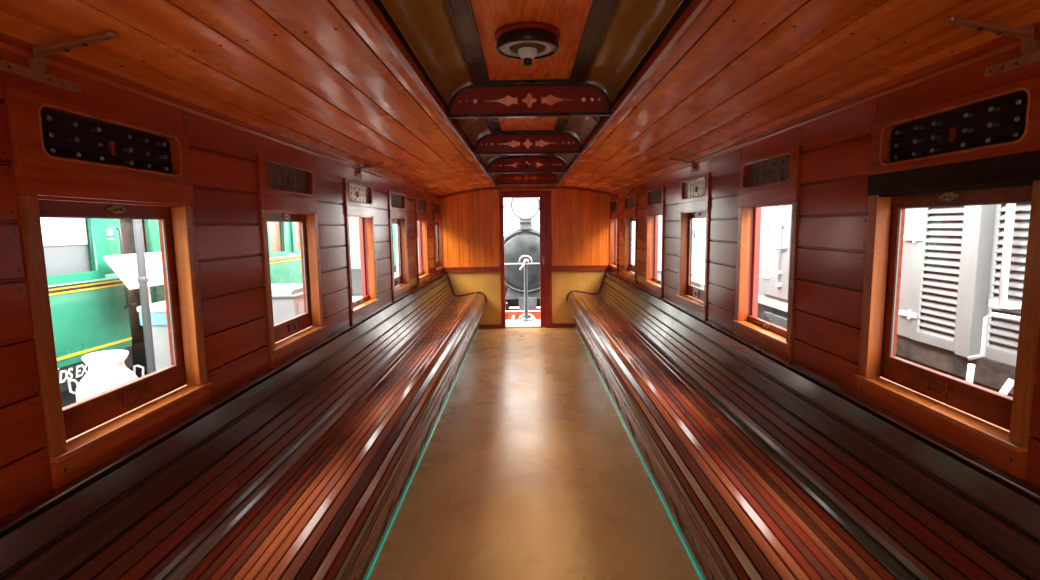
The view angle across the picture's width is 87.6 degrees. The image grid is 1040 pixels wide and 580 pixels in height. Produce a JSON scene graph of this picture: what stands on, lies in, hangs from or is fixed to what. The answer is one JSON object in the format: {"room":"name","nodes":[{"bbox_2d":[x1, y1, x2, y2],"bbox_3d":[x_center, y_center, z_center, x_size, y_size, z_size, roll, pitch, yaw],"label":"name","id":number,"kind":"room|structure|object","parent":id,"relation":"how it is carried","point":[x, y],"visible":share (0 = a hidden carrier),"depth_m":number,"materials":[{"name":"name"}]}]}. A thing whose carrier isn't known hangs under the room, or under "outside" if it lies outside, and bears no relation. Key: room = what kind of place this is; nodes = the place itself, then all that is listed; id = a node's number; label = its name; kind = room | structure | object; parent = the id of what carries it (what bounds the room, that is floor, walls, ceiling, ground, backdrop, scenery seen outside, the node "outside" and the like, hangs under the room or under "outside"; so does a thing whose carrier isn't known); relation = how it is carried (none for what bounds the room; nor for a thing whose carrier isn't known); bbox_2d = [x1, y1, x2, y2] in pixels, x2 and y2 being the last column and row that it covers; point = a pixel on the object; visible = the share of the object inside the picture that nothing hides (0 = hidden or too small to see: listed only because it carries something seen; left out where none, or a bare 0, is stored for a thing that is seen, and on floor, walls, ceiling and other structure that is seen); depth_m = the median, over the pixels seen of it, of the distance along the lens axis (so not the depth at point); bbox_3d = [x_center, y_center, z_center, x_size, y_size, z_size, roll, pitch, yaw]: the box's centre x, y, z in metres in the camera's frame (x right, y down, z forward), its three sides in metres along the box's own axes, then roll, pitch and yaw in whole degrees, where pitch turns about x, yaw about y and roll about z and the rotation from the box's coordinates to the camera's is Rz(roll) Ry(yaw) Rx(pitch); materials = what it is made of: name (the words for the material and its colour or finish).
{"room":"vehicle interior","nodes":[
{"label":"vehicle interior","id":0,"kind":"room"},
{"bbox_2d":[0,49,439,518],"bbox_3d":[-1.248,0.117,3.459,0.108,2.200,9.423,-1,7,1],"label":"wall","id":1,"kind":"structure","parent":0,"point":[222,157],"depth_m":2.16,"materials":[{"name":"brown wood"}]},
{"bbox_2d":[0,31,118,92],"bbox_3d":[-1.120,-0.588,1.360,0.212,0.116,0.282,-1,7,1],"label":"bracket","id":2,"kind":"object","parent":1,"relation":"attached to","point":[37,65],"visible":1,"depth_m":1.36,"materials":[{"name":"brown paint"}]},
{"bbox_2d":[0,87,191,185],"bbox_3d":[-1.230,-0.433,1.644,0.048,0.181,0.690,-1,7,1],"label":"ventilator","id":3,"kind":"object","parent":1,"relation":"attached to","point":[45,132],"visible":1,"depth_m":1.55,"materials":[{"name":"brown wood"}]},
{"bbox_2d":[6,165,211,488],"bbox_3d":[-1.258,0.070,1.703,0.134,0.831,0.690,-1,7,1],"label":"window","id":4,"kind":"structure","parent":1,"relation":"in","point":[82,435],"depth_m":1.65,"materials":[{"name":"brown wood"}]},
{"bbox_2d":[0,32,440,197],"bbox_3d":[-1.210,-0.835,3.316,0.045,0.058,9.360,-1,7,1],"label":"trim","id":5,"kind":"structure","parent":1,"relation":"attached to","point":[8,43],"depth_m":1.81,"materials":[{"name":"brown wood"}]},
{"bbox_2d":[255,154,316,200],"bbox_3d":[-1.220,-0.574,2.849,0.048,0.181,0.690,-1,7,1],"label":"ventilator","id":6,"kind":"object","parent":1,"relation":"attached to","point":[275,177],"visible":0.99,"depth_m":2.80,"materials":[{"name":"brown wood"}]},
{"bbox_2d":[267,163,308,193],"bbox_3d":[-1.224,-0.580,2.854,0.003,0.135,0.562,-1,7,1],"label":"grille","id":7,"kind":"object","parent":6,"relation":"attached to","point":[280,177],"depth_m":2.86,"materials":[{"name":"black metal"}]},
{"bbox_2d":[253,194,325,367],"bbox_3d":[-1.248,-0.071,2.908,0.134,0.831,0.690,-1,7,1],"label":"window","id":8,"kind":"structure","parent":1,"relation":"in","point":[287,338],"depth_m":2.99,"materials":[{"name":"brown wood"}]},
{"bbox_2d":[341,178,373,207],"bbox_3d":[-1.210,-0.715,4.053,0.048,0.181,0.690,-1,7,1],"label":"ventilator","id":9,"kind":"object","parent":1,"relation":"attached to","point":[356,193],"visible":0.99,"depth_m":4.04,"materials":[{"name":"brown wood"}]},
{"bbox_2d":[349,183,368,202],"bbox_3d":[-1.214,-0.721,4.059,0.003,0.135,0.562,-1,7,1],"label":"grille","id":10,"kind":"object","parent":9,"relation":"attached to","point":[358,193],"depth_m":4.08,"materials":[{"name":"metal"}]},
{"bbox_2d":[343,205,378,322],"bbox_3d":[-1.238,-0.212,4.113,0.134,0.831,0.690,-1,7,1],"label":"window","id":11,"kind":"structure","parent":1,"relation":"in","point":[361,307],"depth_m":4.21,"materials":[{"name":"brown wood"}]},
{"bbox_2d":[355,163,382,177],"bbox_3d":[-1.118,-0.897,4.032,0.172,0.108,0.152,-1,7,1],"label":"bracket","id":12,"kind":"object","parent":1,"relation":"attached to","point":[358,174],"visible":0.98,"depth_m":4.04,"materials":[{"name":"brown paint"}]},
{"bbox_2d":[387,190,405,211],"bbox_3d":[-1.200,-0.856,5.258,0.048,0.181,0.690,-1,7,1],"label":"ventilator","id":13,"kind":"object","parent":1,"relation":"attached to","point":[396,200],"visible":0.98,"depth_m":5.26,"materials":[{"name":"brown wood"}]},
{"bbox_2d":[392,194,402,207],"bbox_3d":[-1.203,-0.862,5.264,0.003,0.135,0.562,-1,7,1],"label":"grille","id":14,"kind":"object","parent":13,"relation":"attached to","point":[397,199],"depth_m":5.32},
{"bbox_2d":[388,210,409,299],"bbox_3d":[-1.228,-0.353,5.317,0.134,0.831,0.690,-1,7,1],"label":"window","id":15,"kind":"structure","parent":1,"relation":"in","point":[399,218],"depth_m":5.56,"materials":[{"name":"brown wood"}]},
{"bbox_2d":[414,197,426,213],"bbox_3d":[-1.190,-0.998,6.463,0.048,0.181,0.690,-1,7,1],"label":"ventilator","id":16,"kind":"object","parent":1,"relation":"attached to","point":[420,204],"visible":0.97,"depth_m":6.49,"materials":[{"name":"brown wood"}]},
{"bbox_2d":[418,200,423,210],"bbox_3d":[-1.193,-1.003,6.468,0.003,0.135,0.562,-1,7,1],"label":"grille","id":17,"kind":"object","parent":16,"relation":"attached to","point":[420,202],"depth_m":6.50,"materials":[{"name":"brown wood"}]},
{"bbox_2d":[414,213,429,285],"bbox_3d":[-1.218,-0.494,6.522,0.134,0.831,0.690,-1,7,1],"label":"window","id":18,"kind":"structure","parent":1,"relation":"in","point":[423,276],"depth_m":6.77,"materials":[{"name":"brown wood"}]},
{"bbox_2d":[431,215,443,275],"bbox_3d":[-1.208,-0.636,7.727,0.134,0.831,0.690,-1,7,1],"label":"window","id":19,"kind":"structure","parent":1,"relation":"in","point":[437,220],"depth_m":7.98,"materials":[{"name":"brown wood"}]},
{"bbox_2d":[433,202,441,215],"bbox_3d":[-1.180,-1.139,7.668,0.048,0.181,0.690,-1,7,1],"label":"ventilator","id":20,"kind":"object","parent":1,"relation":"attached to","point":[436,206],"visible":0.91,"depth_m":7.68,"materials":[{"name":"brown wood"}]},
{"bbox_2d":[435,205,439,213],"bbox_3d":[-1.183,-1.144,7.673,0.003,0.135,0.562,-1,7,1],"label":"grille","id":21,"kind":"object","parent":20,"relation":"attached to","point":[437,207],"depth_m":7.76,"materials":[{"name":"brown wood"}]},
{"bbox_2d":[0,0,493,195],"bbox_3d":[-0.810,-0.923,3.302,0.872,0.163,9.360,-1,7,1],"label":"ceiling","id":22,"kind":"structure","parent":0,"point":[316,74],"depth_m":1.76,"materials":[{"name":"brown wood"}]},
{"bbox_2d":[381,0,500,179],"bbox_3d":[-0.309,-1.072,3.280,0.158,0.135,9.360,-1,7,1],"label":"lining","id":23,"kind":"object","parent":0,"point":[426,26],"visible":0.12,"depth_m":2.15,"materials":[{"name":"brown wood"}]},
{"bbox_2d":[435,175,610,266],"bbox_3d":[0.090,-0.523,8.075,2.690,2.360,0.058,-1,7,1],"label":"wall","id":24,"kind":"structure","parent":0,"point":[580,219],"depth_m":8.00,"materials":[{"name":"brown wood"}]},
{"bbox_2d":[352,0,496,187],"bbox_3d":[-0.382,-0.960,3.294,0.032,0.040,9.360,-1,7,1],"label":"trim","id":25,"kind":"structure","parent":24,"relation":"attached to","point":[368,8],"depth_m":1.88,"materials":[{"name":"brown wood"}]},
{"bbox_2d":[444,0,509,165],"bbox_3d":[-0.193,-1.127,3.273,0.083,0.026,9.360,-1,7,1],"label":"trim","id":26,"kind":"structure","parent":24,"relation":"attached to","point":[461,13],"depth_m":2.16,"materials":[{"name":"black wood"}]},
{"bbox_2d":[440,186,609,197],"bbox_3d":[0.094,-1.433,7.927,2.536,0.146,0.029,-1,7,1],"label":"trim","id":27,"kind":"structure","parent":24,"relation":"attached to","point":[544,187],"depth_m":7.91,"materials":[{"name":"brown wood"}]},
{"bbox_2d":[499,191,551,328],"bbox_3d":[0.088,-0.432,8.072,0.760,2.024,0.104,-1,7,1],"label":"door","id":28,"kind":"structure","parent":24,"relation":"in","point":[544,197],"depth_m":8.03,"materials":[{"name":"brown wood"}]},
{"bbox_2d":[448,271,604,323],"bbox_3d":[0.100,0.129,8.133,2.560,0.830,0.018,-1,7,1],"label":"lining","id":29,"kind":"object","parent":24,"relation":"attached to","point":[563,282],"visible":0.43,"depth_m":8.10,"materials":[{"name":"yellow paint"}]},
{"bbox_2d":[443,265,609,272],"bbox_3d":[0.093,-0.312,8.057,2.500,0.080,0.034,-1,7,1],"label":"trim","id":30,"kind":"structure","parent":24,"relation":"attached to","point":[581,267],"depth_m":8.04,"materials":[{"name":"brown wood"}]},
{"bbox_2d":[479,323,574,328],"bbox_3d":[0.105,0.541,8.163,1.480,0.065,0.018,-1,7,1],"label":"baseboard","id":31,"kind":"structure","parent":24,"relation":"attached to","point":[554,325],"depth_m":8.15,"materials":[{"name":"brown wood"}]},
{"bbox_2d":[555,0,713,187],"bbox_3d":[0.490,-0.972,3.285,0.032,0.040,9.360,-1,7,1],"label":"trim","id":32,"kind":"structure","parent":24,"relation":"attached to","point":[696,8],"depth_m":1.92,"materials":[{"name":"brown wood"}]},
{"bbox_2d":[506,319,540,326],"bbox_3d":[0.108,0.603,8.583,1.930,0.164,0.690,-1,7,1],"label":"platform","id":33,"kind":"object","parent":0,"point":[512,322],"visible":0.14,"depth_m":8.57,"materials":[{"name":"white"}]},
{"bbox_2d":[519,255,531,321],"bbox_3d":[0.095,-0.031,8.755,0.218,1.064,0.180,-1,7,1],"label":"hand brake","id":34,"kind":"structure","parent":33,"relation":"on","point":[526,318],"depth_m":8.74,"materials":[{"name":"grey paint"}]},
{"bbox_2d":[471,0,591,167],"bbox_3d":[0.051,-1.143,3.269,0.420,0.012,9.360,-1,7,1],"label":"panel","id":35,"kind":"object","parent":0,"point":[569,16],"visible":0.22,"depth_m":2.24,"materials":[{"name":"brown wood"}]},
{"bbox_2d":[515,163,536,174],"bbox_3d":[0.074,-1.465,6.594,0.260,0.121,0.260,-1,7,1],"label":"ceiling lamp","id":36,"kind":"object","parent":35,"relation":"attached to","point":[526,164],"visible":0.26,"depth_m":6.50,"materials":[{"name":"brown wood"}]},
{"bbox_2d":[495,172,557,184],"bbox_3d":[0.087,-1.531,7.391,0.848,0.176,0.070,-1,7,1],"label":"arch","id":37,"kind":"object","parent":35,"relation":"attached to","point":[542,177],"visible":0.87,"depth_m":7.38,"materials":[{"name":"brown wood"}]},
{"bbox_2d":[487,155,566,172],"bbox_3d":[0.074,-1.345,5.801,0.848,0.176,0.070,-1,7,1],"label":"arch","id":38,"kind":"object","parent":35,"relation":"attached to","point":[542,159],"visible":0.98,"depth_m":5.79,"materials":[{"name":"brown wood"}]},
{"bbox_2d":[494,21,560,66],"bbox_3d":[0.030,-0.941,2.125,0.260,0.121,0.260,-1,7,1],"label":"ceiling lamp","id":39,"kind":"object","parent":35,"relation":"attached to","point":[526,41],"visible":1,"depth_m":2.05,"materials":[{"name":"black metal"}]},
{"bbox_2d":[524,58,531,66],"bbox_3d":[0.030,-0.895,2.130,0.033,0.027,0.033,-1,7,1],"label":"socket","id":40,"kind":"object","parent":39,"relation":"attached to","point":[527,61],"depth_m":2.12,"materials":[{"name":"black"}]},
{"bbox_2d":[474,130,580,154],"bbox_3d":[0.061,-1.170,4.312,0.848,0.176,0.070,-1,7,1],"label":"arch","id":41,"kind":"object","parent":35,"relation":"attached to","point":[548,136],"visible":0.98,"depth_m":4.30,"materials":[{"name":"brown wood"}]},
{"bbox_2d":[448,79,610,118],"bbox_3d":[0.049,-0.997,2.832,0.848,0.176,0.070,-1,7,1],"label":"ceiling beam","id":42,"kind":"structure","parent":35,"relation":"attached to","point":[573,93],"depth_m":2.82,"materials":[{"name":"brown wood"}]},
{"bbox_2d":[368,328,699,579],"bbox_3d":[0.068,1.153,3.563,2.690,0.080,9.410,-1,7,1],"label":"floor","id":43,"kind":"structure","parent":0,"point":[529,469],"depth_m":3.21,"materials":[{"name":"brown wood"}]},
{"bbox_2d":[0,272,486,579],"bbox_3d":[-0.860,0.694,3.518,0.655,0.868,9.292,-1,7,1],"label":"slatted bench","id":44,"kind":"object","parent":43,"relation":"on","point":[303,469],"visible":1,"depth_m":2.01,"materials":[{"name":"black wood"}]},
{"bbox_2d":[365,328,478,579],"bbox_3d":[-0.656,1.117,3.570,0.010,0.011,9.220,-1,7,1],"label":"light strip","id":45,"kind":"object","parent":43,"relation":"on","point":[414,472],"visible":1,"depth_m":3.19,"materials":[{"name":"teal"}]},
{"bbox_2d":[575,327,703,579],"bbox_3d":[0.791,1.097,3.555,0.010,0.011,9.220,-1,7,1],"label":"light strip","id":46,"kind":"object","parent":43,"relation":"on","point":[662,500],"visible":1,"depth_m":3.19,"materials":[{"name":"teal"}]},
{"bbox_2d":[566,270,1039,579],"bbox_3d":[0.982,0.670,3.500,0.655,0.868,9.292,-1,7,1],"label":"slatted bench","id":47,"kind":"object","parent":43,"relation":"on","point":[765,467],"visible":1,"depth_m":2.02,"materials":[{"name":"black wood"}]},
{"bbox_2d":[543,0,618,164],"bbox_3d":[0.296,-1.134,3.268,0.083,0.026,9.360,-1,7,1],"label":"trim","id":48,"kind":"structure","parent":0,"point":[600,13],"depth_m":2.18,"materials":[{"name":"black wood"}]},
{"bbox_2d":[551,0,683,179],"bbox_3d":[0.413,-1.081,3.273,0.158,0.135,9.360,-1,7,1],"label":"lining","id":49,"kind":"object","parent":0,"point":[634,26],"visible":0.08,"depth_m":2.17,"materials":[{"name":"brown wood"}]},
{"bbox_2d":[559,0,1039,192],"bbox_3d":[0.918,-0.946,3.285,0.872,0.163,9.360,-1,7,1],"label":"ceiling","id":50,"kind":"structure","parent":0,"point":[743,69],"depth_m":1.85,"materials":[{"name":"brown wood"}]},
{"bbox_2d":[670,158,697,172],"bbox_3d":[1.207,-0.928,4.009,0.172,0.108,0.152,-1,7,1],"label":"bracket","id":51,"kind":"object","parent":50,"relation":"attached to","point":[693,169],"visible":1,"depth_m":4.02,"materials":[{"name":"brown paint"}]},
{"bbox_2d":[945,16,1039,76],"bbox_3d":[1.165,-0.619,1.337,0.212,0.116,0.282,-1,7,1],"label":"bracket","id":52,"kind":"object","parent":50,"relation":"attached to","point":[1029,47],"visible":1,"depth_m":1.34,"materials":[{"name":"brown paint"}]},
{"bbox_2d":[611,44,1039,487],"bbox_3d":[1.353,0.083,3.427,0.108,2.200,9.410,-1,7,1],"label":"wall","id":53,"kind":"structure","parent":0,"point":[835,159],"depth_m":2.32,"materials":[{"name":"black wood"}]},
{"bbox_2d":[609,213,618,273],"bbox_3d":[1.378,-0.670,7.701,0.134,0.831,0.690,-1,7,1],"label":"window","id":54,"kind":"structure","parent":53,"relation":"in","point":[613,265],"depth_m":7.96,"materials":[{"name":"brown wood"}]},
{"bbox_2d":[610,199,618,213],"bbox_3d":[1.335,-1.172,7.643,0.048,0.181,0.690,-1,7,1],"label":"ventilator","id":55,"kind":"object","parent":53,"relation":"attached to","point":[613,204],"visible":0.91,"depth_m":7.67,"materials":[{"name":"brown wood"}]},
{"bbox_2d":[612,202,615,210],"bbox_3d":[1.338,-1.178,7.648,0.003,0.135,0.562,-1,7,1],"label":"grille","id":56,"kind":"object","parent":55,"relation":"attached to","point":[613,203],"depth_m":7.72,"materials":[{"name":"brown wood"}]},
{"bbox_2d":[623,210,636,282],"bbox_3d":[1.368,-0.529,6.496,0.134,0.831,0.690,-1,7,1],"label":"window","id":57,"kind":"structure","parent":53,"relation":"in","point":[629,271],"depth_m":6.75,"materials":[{"name":"brown wood"}]},
{"bbox_2d":[625,194,637,210],"bbox_3d":[1.325,-1.031,6.438,0.048,0.181,0.690,-1,7,1],"label":"ventilator","id":58,"kind":"object","parent":53,"relation":"attached to","point":[630,201],"visible":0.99,"depth_m":6.45,"materials":[{"name":"brown wood"}]},
{"bbox_2d":[627,197,633,207],"bbox_3d":[1.328,-1.037,6.443,0.003,0.135,0.562,-1,7,1],"label":"grille","id":59,"kind":"object","parent":58,"relation":"attached to","point":[630,200],"depth_m":6.51,"materials":[{"name":"brown wood"}]},
{"bbox_2d":[644,206,665,295],"bbox_3d":[1.358,-0.388,5.292,0.134,0.831,0.690,-1,7,1],"label":"window","id":60,"kind":"structure","parent":53,"relation":"in","point":[653,284],"depth_m":5.47,"materials":[{"name":"brown wood"}]},
{"bbox_2d":[646,186,664,207],"bbox_3d":[1.315,-0.890,5.233,0.048,0.181,0.690,-1,7,1],"label":"ventilator","id":61,"kind":"object","parent":53,"relation":"attached to","point":[655,197],"visible":0.98,"depth_m":5.23,"materials":[{"name":"brown wood"}]},
{"bbox_2d":[650,190,660,203],"bbox_3d":[1.318,-0.896,5.239,0.003,0.135,0.562,-1,7,1],"label":"grille","id":62,"kind":"object","parent":61,"relation":"attached to","point":[655,195],"depth_m":5.27,"materials":[{"name":"black metal"}]},
{"bbox_2d":[676,199,711,318],"bbox_3d":[1.347,-0.247,4.087,0.134,0.831,0.690,-1,7,1],"label":"window","id":63,"kind":"structure","parent":53,"relation":"in","point":[696,301],"depth_m":4.27,"materials":[{"name":"brown wood"}]},
{"bbox_2d":[680,172,710,202],"bbox_3d":[1.305,-0.749,4.029,0.048,0.181,0.690,-1,7,1],"label":"ventilator","id":64,"kind":"object","parent":53,"relation":"attached to","point":[697,188],"visible":1,"depth_m":4.01,"materials":[{"name":"brown wood"}]},
{"bbox_2d":[685,178,704,197],"bbox_3d":[1.308,-0.754,4.034,0.003,0.135,0.562,-1,7,1],"label":"grille","id":65,"kind":"object","parent":64,"relation":"attached to","point":[696,187],"depth_m":4.06,"materials":[{"name":"metal"}]},
{"bbox_2d":[733,186,802,361],"bbox_3d":[1.337,-0.105,2.882,0.134,0.831,0.690,-1,7,1],"label":"window","id":66,"kind":"structure","parent":53,"relation":"in","point":[778,340],"depth_m":2.89,"materials":[{"name":"brown wood"}]},
{"bbox_2d":[738,146,803,194],"bbox_3d":[1.295,-0.608,2.824,0.048,0.181,0.690,-1,7,1],"label":"ventilator","id":67,"kind":"object","parent":53,"relation":"attached to","point":[778,170],"visible":0.98,"depth_m":2.78,"materials":[{"name":"brown wood"}]},
{"bbox_2d":[747,155,789,186],"bbox_3d":[1.298,-0.613,2.829,0.003,0.135,0.562,-1,7,1],"label":"grille","id":68,"kind":"object","parent":67,"relation":"attached to","point":[773,170],"depth_m":2.83,"materials":[{"name":"black metal"}]},
{"bbox_2d":[610,21,1039,194],"bbox_3d":[1.287,-0.868,3.291,0.045,0.058,9.360,-1,7,1],"label":"trim","id":69,"kind":"structure","parent":53,"relation":"attached to","point":[1002,44],"depth_m":1.89,"materials":[{"name":"brown wood"}]},
{"bbox_2d":[854,150,1039,479],"bbox_3d":[1.327,0.036,1.678,0.134,0.831,0.690,-1,7,1],"label":"window","id":70,"kind":"structure","parent":53,"relation":"in","point":[992,426],"depth_m":1.65,"materials":[{"name":"brown wood"}]},
{"bbox_2d":[869,75,1039,174],"bbox_3d":[1.285,-0.466,1.619,0.048,0.181,0.690,-1,7,1],"label":"ventilator","id":71,"kind":"object","parent":53,"relation":"attached to","point":[1003,120],"visible":1,"depth_m":1.56,"materials":[{"name":"brown wood"}]},
{"label":"outside","id":72,"kind":"structure","parent":0,"visible":0},
{"bbox_2d":[510,261,634,308],"bbox_3d":[0.172,0.840,16.207,28.000,0.100,48.000,-1,7,1],"label":"ground","id":73,"kind":"structure","parent":72,"point":[633,262],"depth_m":18.03,"materials":[{"name":"white"}]},
{"bbox_2d":[353,295,361,300],"bbox_3d":[-4.865,1.066,9.731,7.050,1.100,25.000,-1,7,1],"label":"platform","id":74,"kind":"object","parent":73,"relation":"on","point":[355,297],"depth_m":12.50,"materials":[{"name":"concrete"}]},
{"bbox_2d":[40,218,134,407],"bbox_3d":[-3.958,0.194,0.982,2.060,2.580,6.840,-1,7,1],"label":"coach","id":75,"kind":"object","parent":74,"relation":"on","point":[89,303],"visible":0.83,"depth_m":3.69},
{"bbox_2d":[40,218,87,245],"bbox_3d":[-3.015,-0.565,3.390,0.006,0.580,0.705,-1,7,1],"label":"blind","id":76,"kind":"object","parent":75,"relation":"hanging from","point":[55,231],"depth_m":3.58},
{"bbox_2d":[103,254,138,289],"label":"sign","id":77,"kind":"object","parent":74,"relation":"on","point":[124,267],"depth_m":3.82,"materials":[{"name":"white paint"}]},
{"bbox_2d":[133,219,155,373],"bbox_3d":[-2.420,-0.273,3.452,0.170,2.950,0.170,-1,7,1],"label":"post","id":78,"kind":"object","parent":74,"relation":"on","point":[142,279],"visible":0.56,"depth_m":3.47,"materials":[{"name":"metal"}]},
{"bbox_2d":[137,301,170,370],"bbox_3d":[-2.332,0.567,4.128,0.520,1.122,0.810,-1,7,1],"label":"storage chest","id":79,"kind":"object","parent":74,"relation":"on","point":[157,310],"visible":0.1,"depth_m":3.71,"materials":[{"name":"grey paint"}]},
{"bbox_2d":[145,252,163,303],"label":"sign","id":80,"kind":"object","parent":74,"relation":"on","point":[154,269],"depth_m":4.10,"materials":[{"name":"white paint"}]},
{"bbox_2d":[120,219,302,377],"bbox_3d":[-3.910,-0.476,6.703,2.060,2.580,4.640,-1,7,1],"label":"coach","id":81,"kind":"object","parent":74,"relation":"on","point":[283,237],"visible":0.09,"depth_m":4.71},
{"bbox_2d":[271,283,303,324],"bbox_3d":[-2.537,0.450,5.763,0.740,0.980,0.940,-1,7,1],"label":"base cabinet","id":82,"kind":"object","parent":74,"relation":"on","point":[287,298],"visible":0.18,"depth_m":5.29,"materials":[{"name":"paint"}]},
{"bbox_2d":[349,217,418,294],"bbox_3d":[-3.843,-1.421,14.767,2.060,2.580,4.400,-1,7,1],"label":"coach","id":83,"kind":"object","parent":74,"relation":"on","point":[353,222],"visible":0.12,"depth_m":12.66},
{"bbox_3d":[-1.981,1.041,2.555,0.800,0.535,1.300,-1,7,1],"label":"display table","id":84,"kind":"object","parent":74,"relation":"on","visible":0},
{"bbox_2d":[67,350,144,401],"bbox_3d":[-2.165,0.535,2.860,0.276,0.406,0.293,-3,7,-17],"label":"milk can","id":85,"kind":"object","parent":84,"relation":"on","point":[107,370],"visible":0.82,"depth_m":2.77,"materials":[{"name":"white paint"}]},
{"bbox_2d":[504,198,539,319],"bbox_3d":[0.135,-0.431,12.184,2.200,3.360,3.696,-1,7,1],"label":"steam locomotive","id":86,"kind":"object","parent":73,"relation":"on","point":[525,240],"visible":0.51,"depth_m":10.44,"materials":[{"name":"silver metal"}]},
{"bbox_2d":[658,205,791,328],"bbox_3d":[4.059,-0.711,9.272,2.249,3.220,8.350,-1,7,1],"label":"window panes","id":87,"kind":"object","parent":73,"relation":"on","point":[775,235],"visible":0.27,"depth_m":6.62,"materials":[{"name":"glass"}]},
{"bbox_2d":[896,203,1030,396],"bbox_3d":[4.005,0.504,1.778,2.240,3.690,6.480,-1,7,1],"label":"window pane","id":88,"kind":"object","parent":73,"relation":"on","point":[963,269],"visible":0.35,"depth_m":3.65,"materials":[{"name":"clear glass"}]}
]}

